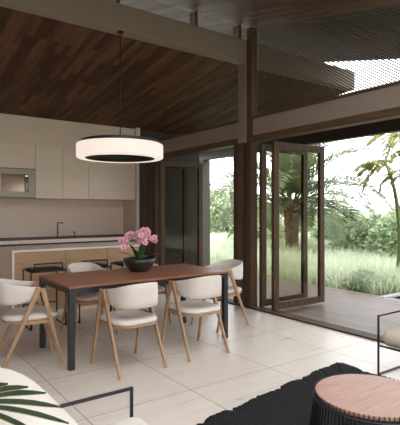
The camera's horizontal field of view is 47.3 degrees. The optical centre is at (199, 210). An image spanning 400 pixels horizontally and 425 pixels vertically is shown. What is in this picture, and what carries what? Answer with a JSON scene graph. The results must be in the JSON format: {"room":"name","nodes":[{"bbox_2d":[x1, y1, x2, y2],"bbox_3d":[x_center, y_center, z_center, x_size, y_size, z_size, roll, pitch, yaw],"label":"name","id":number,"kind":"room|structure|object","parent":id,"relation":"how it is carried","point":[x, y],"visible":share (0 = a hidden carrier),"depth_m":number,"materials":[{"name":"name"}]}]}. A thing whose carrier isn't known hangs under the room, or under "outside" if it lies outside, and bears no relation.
{"room":"dining room","nodes":[
{"label":"dining room","id":0,"kind":"room"},
{"bbox_2d":[0,198,122,237],"bbox_3d":[-3.065,-0.180,8.966,3.750,3.200,0.120,0,0,-36],"label":"wall","id":1,"kind":"structure","parent":0,"point":[19,217],"depth_m":9.08,"materials":[{"name":"white paint"}]},
{"bbox_2d":[0,142,34,168],"bbox_3d":[-3.398,-0.979,8.308,0.634,0.438,0.545,0,0,-36],"label":"upper cabinet","id":2,"kind":"object","parent":1,"relation":"attached to","point":[12,155],"visible":0.97,"depth_m":8.09,"materials":[{"name":"beige paint"}]},
{"bbox_2d":[0,168,34,197],"bbox_3d":[-3.378,-0.497,8.278,0.636,0.505,0.503,0,0,-36],"label":"microwave","id":3,"kind":"object","parent":2,"relation":"attached to","point":[14,183],"visible":1,"depth_m":8.09,"materials":[{"name":"silver metal"}]},
{"bbox_2d":[27,145,62,198],"bbox_3d":[-2.934,-0.714,8.644,0.501,0.968,0.545,0,0,-36],"label":"upper cabinet","id":4,"kind":"object","parent":1,"relation":"attached to","point":[48,159],"visible":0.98,"depth_m":8.41,"materials":[{"name":"beige paint"}]},
{"bbox_2d":[63,147,88,199],"bbox_3d":[-2.525,-0.714,8.941,0.501,0.968,0.545,0,0,-36],"label":"upper cabinet","id":5,"kind":"object","parent":1,"relation":"attached to","point":[75,170],"visible":0.77,"depth_m":8.70,"materials":[{"name":"beige paint"}]},
{"bbox_2d":[82,161,112,199],"bbox_3d":[-2.115,-0.714,9.237,0.501,0.968,0.545,0,0,-36],"label":"upper cabinet","id":6,"kind":"object","parent":1,"relation":"attached to","point":[100,173],"visible":0.55,"depth_m":9.02,"materials":[{"name":"beige paint"}]},
{"bbox_2d":[112,163,134,199],"bbox_3d":[-1.710,-0.714,9.530,0.501,0.968,0.545,0,0,-36],"label":"upper cabinet","id":7,"kind":"object","parent":1,"relation":"attached to","point":[123,173],"visible":0.55,"depth_m":9.30,"materials":[{"name":"beige paint"}]},
{"bbox_2d":[0,113,134,147],"bbox_3d":[-2.951,-1.450,8.647,3.560,0.500,0.530,0,0,-36],"label":"wall","id":8,"kind":"structure","parent":0,"point":[18,129],"depth_m":8.43,"materials":[{"name":"white paint"}]},
{"bbox_2d":[123,128,139,243],"bbox_3d":[-1.452,-0.160,9.689,0.090,3.160,0.600,0,0,-36],"label":"wall","id":9,"kind":"structure","parent":0,"point":[130,207],"depth_m":9.48,"materials":[{"name":"white paint"}]},
{"bbox_2d":[139,163,145,255],"bbox_3d":[-1.159,0.205,9.420,0.110,2.430,0.180,0,0,-36],"label":"door frame","id":10,"kind":"structure","parent":9,"relation":"attached to","point":[142,166],"depth_m":9.35,"materials":[{"name":"brown wood"}]},
{"bbox_2d":[146,162,152,256],"bbox_3d":[-1.016,0.205,9.214,0.100,2.430,0.080,0,0,-36],"label":"door frame","id":11,"kind":"structure","parent":9,"relation":"attached to","point":[149,165],"depth_m":9.18,"materials":[{"name":"brown wood"}]},
{"bbox_2d":[153,162,187,264],"bbox_3d":[-0.595,0.207,9.383,0.800,2.385,0.055,0,0,-36],"label":"door","id":12,"kind":"structure","parent":9,"relation":"in","point":[155,164],"depth_m":9.18,"materials":[{"name":"brown wood"}]},
{"bbox_2d":[158,120,237,140],"bbox_3d":[-0.298,-1.355,8.235,0.165,0.030,3.210,0,0,-36],"label":"trim","id":13,"kind":"structure","parent":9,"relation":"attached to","point":[233,122],"depth_m":7.67,"materials":[{"name":"brown wood"}]},
{"bbox_2d":[159,284,383,342],"bbox_3d":[1.884,1.410,5.191,0.180,0.020,10.600,0,0,-36],"label":"sill","id":14,"kind":"structure","parent":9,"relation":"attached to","point":[371,336],"depth_m":5.74,"materials":[{"name":"brown wood"}]},
{"bbox_2d":[159,161,202,266],"bbox_3d":[-0.370,0.207,9.226,1.020,2.385,0.055,0,0,-36],"label":"door","id":15,"kind":"structure","parent":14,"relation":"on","point":[162,164],"depth_m":9.18,"materials":[{"name":"brown wood"}]},
{"bbox_2d":[259,144,307,306],"bbox_3d":[1.293,0.207,6.997,1.020,2.385,0.056,0,0,-37],"label":"door","id":16,"kind":"structure","parent":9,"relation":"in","point":[263,148],"depth_m":6.73,"materials":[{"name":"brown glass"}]},
{"bbox_2d":[271,141,324,309],"bbox_3d":[1.466,0.207,6.758,1.060,2.385,0.055,0,0,-34],"label":"door","id":17,"kind":"structure","parent":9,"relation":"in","point":[276,304],"depth_m":6.61,"materials":[{"name":"brown wood"}]},
{"bbox_2d":[123,257,155,271],"bbox_3d":[-0.674,0.598,5.092,0.364,0.145,0.364,0,0,-36],"label":"bowl","id":18,"kind":"object","parent":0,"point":[134,264],"depth_m":4.98,"materials":[{"name":"black ceramic"}]},
{"bbox_2d":[140,131,198,265],"bbox_3d":[-0.662,-0.120,10.064,1.510,3.120,0.120,0,0,-36],"label":"wall","id":19,"kind":"structure","parent":0,"point":[173,176],"depth_m":10.12,"materials":[{"name":"grey paint"}]},
{"bbox_2d":[0,6,344,134],"bbox_3d":[-2.623,-1.899,7.495,9.740,0.847,4.780,0,0,-36],"label":"ceiling","id":20,"kind":"structure","parent":0,"point":[50,68],"depth_m":7.12,"materials":[{"name":"brown wood"}]},
{"bbox_2d":[110,0,245,31],"bbox_3d":[-2.576,-2.942,5.246,7.180,0.412,1.280,0,0,-36],"label":"roof overhang","id":21,"kind":"object","parent":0,"point":[158,7],"visible":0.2,"depth_m":6.53,"materials":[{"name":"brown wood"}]},
{"bbox_2d":[159,123,237,152],"bbox_3d":[-0.296,-1.220,8.236,0.120,0.240,3.210,0,0,-36],"label":"header beam","id":22,"kind":"structure","parent":0,"point":[228,132],"depth_m":7.67,"materials":[{"name":"beige paint"}]},
{"bbox_2d":[162,138,237,159],"bbox_3d":[-0.296,-1.055,8.236,0.140,0.090,3.210,0,0,-36],"label":"lintel","id":23,"kind":"object","parent":22,"relation":"attached to","point":[229,143],"visible":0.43,"depth_m":7.70,"materials":[{"name":"brown wood"}]},
{"bbox_2d":[0,290,399,424],"bbox_3d":[-1.209,1.480,3.384,7.210,0.120,11.300,0,0,-36],"label":"floor","id":24,"kind":"structure","parent":0,"point":[271,352],"depth_m":4.28,"materials":[{"name":"tile"}]},
{"bbox_2d":[0,278,63,367],"bbox_3d":[-1.637,1.024,4.335,0.570,0.799,0.490,0,0,-29],"label":"dining chair","id":25,"kind":"object","parent":24,"relation":"on","point":[12,292],"visible":0.98,"depth_m":4.16,"materials":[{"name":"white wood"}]},
{"bbox_2d":[16,243,49,245],"bbox_3d":[-3.166,1.002,8.464,0.582,0.835,0.565,0,0,-36],"label":"base cabinet","id":26,"kind":"object","parent":24,"relation":"on","point":[34,243],"visible":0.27,"depth_m":8.25,"materials":[{"name":"beige paint"}]},
{"bbox_2d":[0,382,68,424],"bbox_3d":[-0.745,0.881,0.769,1.025,1.078,0.875,0,0,-17],"label":"fan palm","id":27,"kind":"object","parent":24,"relation":"on","point":[9,390],"visible":1,"depth_m":1.26,"materials":[{"name":"green plant"}]},
{"bbox_2d":[22,262,66,330],"bbox_3d":[-1.930,1.025,5.676,0.444,0.790,0.357,0,0,-36],"label":"counter stool","id":28,"kind":"object","parent":24,"relation":"on","point":[45,268],"visible":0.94,"depth_m":5.61,"materials":[{"name":"black metal"}]},
{"bbox_2d":[50,242,79,244],"bbox_3d":[-2.689,1.002,8.809,0.582,0.835,0.565,0,0,-36],"label":"base cabinet","id":29,"kind":"object","parent":24,"relation":"on","point":[59,242],"visible":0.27,"depth_m":8.58,"materials":[{"name":"beige paint"}]},
{"bbox_2d":[0,242,140,312],"bbox_3d":[-1.908,0.970,6.890,1.950,0.900,0.800,0,0,-36],"label":"kitchen island","id":30,"kind":"object","parent":24,"relation":"on","point":[13,259],"visible":0.4,"depth_m":6.39,"materials":[{"name":"brown wood"}]},
{"bbox_2d":[0,242,140,252],"bbox_3d":[-1.908,0.534,6.890,1.950,0.028,0.800,0,0,-36],"label":"island countertop","id":31,"kind":"structure","parent":30,"relation":"on","point":[53,247],"depth_m":6.69,"materials":[{"name":"white stone"}]},
{"bbox_2d":[0,368,147,424],"bbox_3d":[-0.456,1.025,1.800,0.858,0.790,0.765,0,0,-36],"label":"lounge armchair","id":32,"kind":"object","parent":24,"relation":"on","point":[11,377],"visible":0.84,"depth_m":1.71,"materials":[{"name":"white fabric"}]},
{"bbox_2d":[0,368,77,424],"bbox_3d":[-0.633,0.818,1.671,0.425,0.385,0.700,0,0,-36],"label":"cushion","id":33,"kind":"object","parent":32,"relation":"on","point":[11,377],"depth_m":1.57,"materials":[{"name":"white fabric"}]},
{"bbox_2d":[107,417,147,424],"bbox_3d":[-0.408,1.087,1.834,0.740,0.143,0.690,0,0,-36],"label":"seat cushion","id":34,"kind":"object","parent":32,"relation":"on","point":[133,420],"depth_m":2.20,"materials":[{"name":"white fabric"}]},
{"bbox_2d":[60,262,117,341],"bbox_3d":[-1.302,1.024,5.328,0.490,0.799,0.570,0,0,-36],"label":"dining chair","id":35,"kind":"object","parent":24,"relation":"on","point":[83,298],"visible":0.31,"depth_m":5.28,"materials":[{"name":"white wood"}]},
{"bbox_2d":[77,259,110,323],"bbox_3d":[-1.448,1.025,6.025,0.444,0.790,0.357,0,0,-36],"label":"counter stool","id":36,"kind":"object","parent":24,"relation":"on","point":[105,261],"visible":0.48,"depth_m":5.95,"materials":[{"name":"black metal"}]},
{"bbox_2d":[80,240,108,242],"bbox_3d":[-2.213,1.002,9.154,0.582,0.835,0.565,0,0,-36],"label":"base cabinet","id":37,"kind":"object","parent":24,"relation":"on","point":[108,240],"visible":0.13,"depth_m":8.90,"materials":[{"name":"beige paint"}]},
{"bbox_2d":[109,239,134,242],"bbox_3d":[-1.737,1.002,9.499,0.582,0.835,0.565,0,0,-36],"label":"base cabinet","id":38,"kind":"object","parent":24,"relation":"on","point":[132,240],"visible":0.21,"depth_m":9.35,"materials":[{"name":"beige paint"}]},
{"bbox_2d":[91,282,166,379],"bbox_3d":[-0.648,1.024,4.180,0.490,0.799,0.570,0,0,-39],"label":"dining chair","id":39,"kind":"object","parent":24,"relation":"on","point":[131,299],"visible":1,"depth_m":4.00,"materials":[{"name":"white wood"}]},
{"bbox_2d":[111,261,149,312],"bbox_3d":[-0.970,1.025,6.371,0.444,0.790,0.357,0,0,-36],"label":"counter stool","id":40,"kind":"object","parent":24,"relation":"on","point":[119,263],"visible":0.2,"depth_m":6.32,"materials":[{"name":"black metal"}]},
{"bbox_2d":[39,264,228,370],"bbox_3d":[-0.680,1.045,4.939,1.830,0.750,0.900,0,0,-36],"label":"dining table","id":41,"kind":"object","parent":24,"relation":"on","point":[73,283],"visible":0.9,"depth_m":4.67,"materials":[{"name":"red wood"}]},
{"bbox_2d":[117,227,157,271],"bbox_3d":[-0.689,0.422,5.082,0.430,0.496,0.364,0,0,-36],"label":"potted orchid","id":42,"kind":"object","parent":41,"relation":"on","point":[139,263],"visible":1,"depth_m":5.04,"materials":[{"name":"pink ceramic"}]},
{"bbox_2d":[119,263,171,330],"bbox_3d":[-0.710,1.024,5.756,0.490,0.799,0.570,0,0,-36],"label":"dining chair","id":43,"kind":"object","parent":24,"relation":"on","point":[161,289],"visible":0.15,"depth_m":5.69,"materials":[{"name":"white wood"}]},
{"bbox_2d":[161,275,229,361],"bbox_3d":[-0.052,1.024,4.642,0.490,0.799,0.570,0,0,-36],"label":"dining chair","id":44,"kind":"object","parent":24,"relation":"on","point":[205,287],"visible":0.98,"depth_m":4.46,"materials":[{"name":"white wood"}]},
{"bbox_2d":[191,259,248,332],"bbox_3d":[0.257,1.024,5.681,0.570,0.799,0.490,0,0,-40],"label":"dining chair","id":45,"kind":"object","parent":24,"relation":"on","point":[235,267],"visible":0.64,"depth_m":5.61,"materials":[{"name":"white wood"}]},
{"bbox_2d":[197,362,398,424],"bbox_3d":[1.072,1.407,2.565,2.382,0.024,2.501,0,0,-36],"label":"rug","id":46,"kind":"object","parent":24,"relation":"on","point":[291,404],"visible":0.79,"depth_m":3.25,"materials":[{"name":"black fabric"}]},
{"bbox_2d":[309,373,399,424],"bbox_3d":[0.937,1.195,2.499,0.708,0.403,0.708,0,0,-36],"label":"coffee table","id":47,"kind":"object","parent":46,"relation":"on","point":[370,397],"visible":1,"depth_m":2.47,"materials":[{"name":"brown wood"}]},
{"bbox_2d":[377,310,399,374],"bbox_3d":[2.090,1.025,3.890,0.858,0.790,0.765,0,0,-36],"label":"lounge armchair","id":48,"kind":"object","parent":24,"relation":"on","point":[391,338],"visible":0.91,"depth_m":3.91,"materials":[{"name":"fabric"}]},
{"bbox_2d":[383,327,399,348],"bbox_3d":[2.042,1.087,3.855,0.740,0.143,0.690,0,0,-36],"label":"seat cushion","id":49,"kind":"object","parent":48,"relation":"on","point":[391,337],"depth_m":3.85,"materials":[{"name":"fabric"}]},
{"bbox_3d":[-4.118,1.002,7.775,0.582,0.835,0.565,0,0,-36],"label":"base cabinet","id":50,"kind":"object","parent":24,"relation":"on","visible":0},
{"bbox_2d":[0,234,135,244],"bbox_3d":[-2.924,0.541,8.622,3.535,0.085,0.598,0,0,-36],"label":"countertop","id":51,"kind":"structure","parent":50,"relation":"on","point":[80,238],"depth_m":8.64,"materials":[{"name":"stone"}]},
{"bbox_2d":[0,235,124,240],"bbox_3d":[-2.929,0.552,8.630,3.535,0.064,0.580,0,0,-36],"label":"countertop","id":52,"kind":"structure","parent":51,"relation":"on","point":[110,235],"depth_m":8.64,"materials":[{"name":"stone"}]},
{"bbox_2d":[238,62,246,143],"bbox_3d":[0.667,-0.390,6.847,0.110,3.620,0.170,0,0,-36],"label":"wall pillar","id":53,"kind":"structure","parent":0,"point":[242,68],"depth_m":6.80,"materials":[{"name":"beige paint"}]},
{"bbox_2d":[0,0,354,90],"bbox_3d":[-1.184,-2.362,5.507,9.740,0.325,0.170,0,0,-36],"label":"beam","id":54,"kind":"structure","parent":53,"relation":"on","point":[108,16],"depth_m":5.89,"materials":[{"name":"beige paint"}]},
{"bbox_2d":[76,30,162,162],"bbox_3d":[-0.978,-1.420,5.601,1.050,1.560,1.050,0,0,-36],"label":"pendant lamp","id":55,"kind":"object","parent":54,"relation":"hanging from","point":[120,148],"visible":1,"depth_m":5.21,"materials":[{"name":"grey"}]},
{"bbox_2d":[190,11,197,25],"bbox_3d":[-0.087,-2.622,6.264,0.045,0.195,0.130,0,0,-36],"label":"trim","id":56,"kind":"structure","parent":54,"relation":"on","point":[194,15],"depth_m":6.22,"materials":[{"name":"brown wood"}]},
{"bbox_2d":[233,24,240,38],"bbox_3d":[0.545,-2.622,6.721,0.045,0.195,0.130,0,0,-36],"label":"trim","id":57,"kind":"structure","parent":54,"relation":"on","point":[236,29],"depth_m":6.68,"materials":[{"name":"brown wood"}]},
{"bbox_2d":[234,145,236,302],"bbox_3d":[0.600,0.205,6.990,0.110,2.430,0.140,0,0,-36],"label":"door frame","id":58,"kind":"structure","parent":53,"relation":"attached to","point":[235,146],"depth_m":6.98,"materials":[{"name":"brown wood"}]},
{"bbox_2d":[237,142,246,305],"bbox_3d":[0.624,0.205,6.800,0.014,2.430,0.205,0,0,-36],"label":"door frame","id":59,"kind":"structure","parent":53,"relation":"attached to","point":[240,145],"depth_m":6.78,"materials":[{"name":"brown wood"}]},
{"bbox_2d":[160,0,399,27],"bbox_3d":[-0.054,-1.962,1.763,7.180,1.789,7.320,0,0,-36],"label":"ceiling","id":60,"kind":"structure","parent":0,"point":[246,13],"depth_m":5.67,"materials":[{"name":"brown wood"}]},
{"bbox_2d":[219,6,399,61],"bbox_3d":[3.515,-2.107,5.137,2.560,2.081,8.600,0,0,-36],"label":"soffit","id":61,"kind":"structure","parent":0,"point":[243,31],"depth_m":6.69,"materials":[{"name":"grey metal"}]},
{"bbox_2d":[253,84,399,134],"bbox_3d":[2.915,-1.220,3.801,0.120,0.240,7.140,0,0,-36],"label":"header beam","id":62,"kind":"structure","parent":0,"point":[387,97],"depth_m":5.52,"materials":[{"name":"beige paint"}]},
{"bbox_2d":[247,8,399,306],"bbox_3d":[2.869,-0.637,3.848,0.120,4.115,7.270,0,0,-36],"label":"window","id":63,"kind":"structure","parent":62,"relation":"attached to","point":[394,8],"depth_m":6.19,"materials":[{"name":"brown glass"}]},
{"bbox_2d":[252,80,399,118],"bbox_3d":[2.913,-1.355,3.800,0.165,0.030,7.140,0,0,-36],"label":"trim","id":64,"kind":"structure","parent":62,"relation":"on","point":[395,82],"depth_m":5.49,"materials":[{"name":"brown wood"}]},
{"bbox_2d":[253,106,399,141],"bbox_3d":[2.915,-1.055,3.801,0.140,0.090,7.140,0,0,-36],"label":"lintel","id":65,"kind":"object","parent":62,"relation":"attached to","point":[391,113],"visible":1,"depth_m":5.53,"materials":[{"name":"brown wood"}]},
{"label":"outside","id":66,"kind":"structure","parent":0,"visible":0},
{"bbox_3d":[33.097,1.650,5.441,180.000,0.140,150.000,0,0,-36],"label":"ground","id":67,"kind":"structure","parent":66,"visible":0},
{"bbox_2d":[210,190,230,234],"bbox_3d":[1.263,0.189,25.914,4.080,2.999,3.499,0,0,-36],"label":"tree","id":68,"kind":"object","parent":67,"relation":"on","point":[217,205],"visible":0.38,"depth_m":25.18,"materials":[{"name":"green plant"}]},
{"bbox_2d":[210,158,233,235],"bbox_3d":[1.718,-0.788,23.035,2.780,4.842,2.353,0,0,-36],"label":"tree","id":69,"kind":"object","parent":67,"relation":"on","point":[219,161],"visible":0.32,"depth_m":22.93,"materials":[{"name":"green plant"}]},
{"bbox_2d":[229,218,284,242],"bbox_3d":[2.704,1.021,19.912,3.356,1.580,2.302,0,0,-36],"label":"bush","id":70,"kind":"object","parent":67,"relation":"on","point":[281,225],"visible":0.06,"depth_m":19.43,"materials":[{"name":"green plant"}]},
{"bbox_2d":[210,141,395,249],"bbox_3d":[3.073,-0.541,15.462,6.566,4.242,6.624,0,0,-36],"label":"date palm","id":71,"kind":"object","parent":67,"relation":"on","point":[289,164],"visible":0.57,"depth_m":14.62,"materials":[{"name":"green plant"}]},
{"bbox_2d":[210,229,399,295],"bbox_3d":[6.399,1.295,17.657,13.806,0.590,19.431,0,0,1],"label":"grass","id":72,"kind":"structure","parent":67,"relation":"on","point":[338,264],"depth_m":10.60,"materials":[{"name":"green plant"}]},
{"bbox_2d":[282,212,353,232],"bbox_3d":[7.367,0.710,27.251,6.647,1.921,3.619,0,0,-36],"label":"tree","id":73,"kind":"object","parent":67,"relation":"on","point":[316,220],"visible":0.05,"depth_m":25.75,"materials":[{"name":"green plant"}]},
{"bbox_2d":[308,216,361,241],"bbox_3d":[5.912,0.959,19.121,3.028,1.683,2.302,0,0,-36],"label":"bush","id":74,"kind":"object","parent":67,"relation":"on","point":[314,233],"visible":0.06,"depth_m":18.68,"materials":[{"name":"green plant"}]},
{"bbox_2d":[328,213,396,254],"bbox_3d":[5.779,0.883,15.083,3.395,1.671,2.298,0,0,-36],"label":"bush","id":75,"kind":"object","parent":67,"relation":"on","point":[356,232],"visible":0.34,"depth_m":14.54,"materials":[{"name":"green plant"}]},
{"bbox_2d":[345,205,380,218],"bbox_3d":[11.850,0.675,33.879,6.620,2.244,3.570,0,0,-36],"label":"tree","id":76,"kind":"object","parent":67,"relation":"on","point":[364,213],"visible":0.09,"depth_m":33.11,"materials":[{"name":"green plant"}]},
{"bbox_2d":[343,269,394,292],"bbox_3d":[3.232,1.360,8.624,1.169,0.563,0.721,0,0,-6],"label":"weed","id":77,"kind":"object","parent":67,"relation":"on","point":[349,284],"visible":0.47,"depth_m":8.46,"materials":[{"name":"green plant"}]},
{"bbox_2d":[351,132,399,271],"bbox_3d":[4.038,-0.152,9.673,1.797,3.474,1.522,0,0,-36],"label":"young palm","id":78,"kind":"object","parent":67,"relation":"on","point":[377,164],"visible":0.81,"depth_m":9.56,"materials":[{"name":"green plant"}]},
{"bbox_2d":[364,211,396,258],"bbox_3d":[5.894,0.890,12.812,2.803,1.881,2.264,0,0,-36],"label":"bush","id":79,"kind":"object","parent":67,"relation":"on","point":[381,227],"visible":0.7,"depth_m":12.51,"materials":[{"name":"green plant"}]},
{"bbox_2d":[367,202,395,219],"bbox_3d":[12.621,0.518,28.325,6.055,2.238,3.549,0,0,-36],"label":"tree","id":80,"kind":"object","parent":67,"relation":"on","point":[386,208],"visible":0.11,"depth_m":27.75,"materials":[{"name":"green plant"}]},
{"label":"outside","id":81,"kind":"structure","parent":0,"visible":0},
{"bbox_2d":[203,266,399,335],"bbox_3d":[3.530,1.476,5.024,2.390,0.088,16.400,0,0,-36],"label":"floor","id":82,"kind":"structure","parent":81,"point":[346,308],"depth_m":6.71,"materials":[{"name":"wood"}]},
{"bbox_2d":[199,160,209,265],"bbox_3d":[0.108,0.075,11.942,0.220,2.790,0.220,0,0,-36],"label":"column","id":83,"kind":"structure","parent":82,"relation":"on","point":[206,163],"depth_m":11.85,"materials":[{"name":"concrete"}]},
{"bbox_2d":[199,118,399,159],"bbox_3d":[4.394,-1.450,6.021,0.140,0.260,15.000,0,0,-36],"label":"beam","id":84,"kind":"structure","parent":83,"relation":"on","point":[392,125],"depth_m":8.55,"materials":[{"name":"brown wood"}]},
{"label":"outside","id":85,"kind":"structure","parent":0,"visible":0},
{"bbox_2d":[377,292,399,300],"bbox_3d":[6.190,1.870,5.357,2.690,0.900,7.420,0,0,-36],"label":"pool water","id":86,"kind":"structure","parent":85,"point":[394,295],"depth_m":7.68,"materials":[{"name":"white liquid"}]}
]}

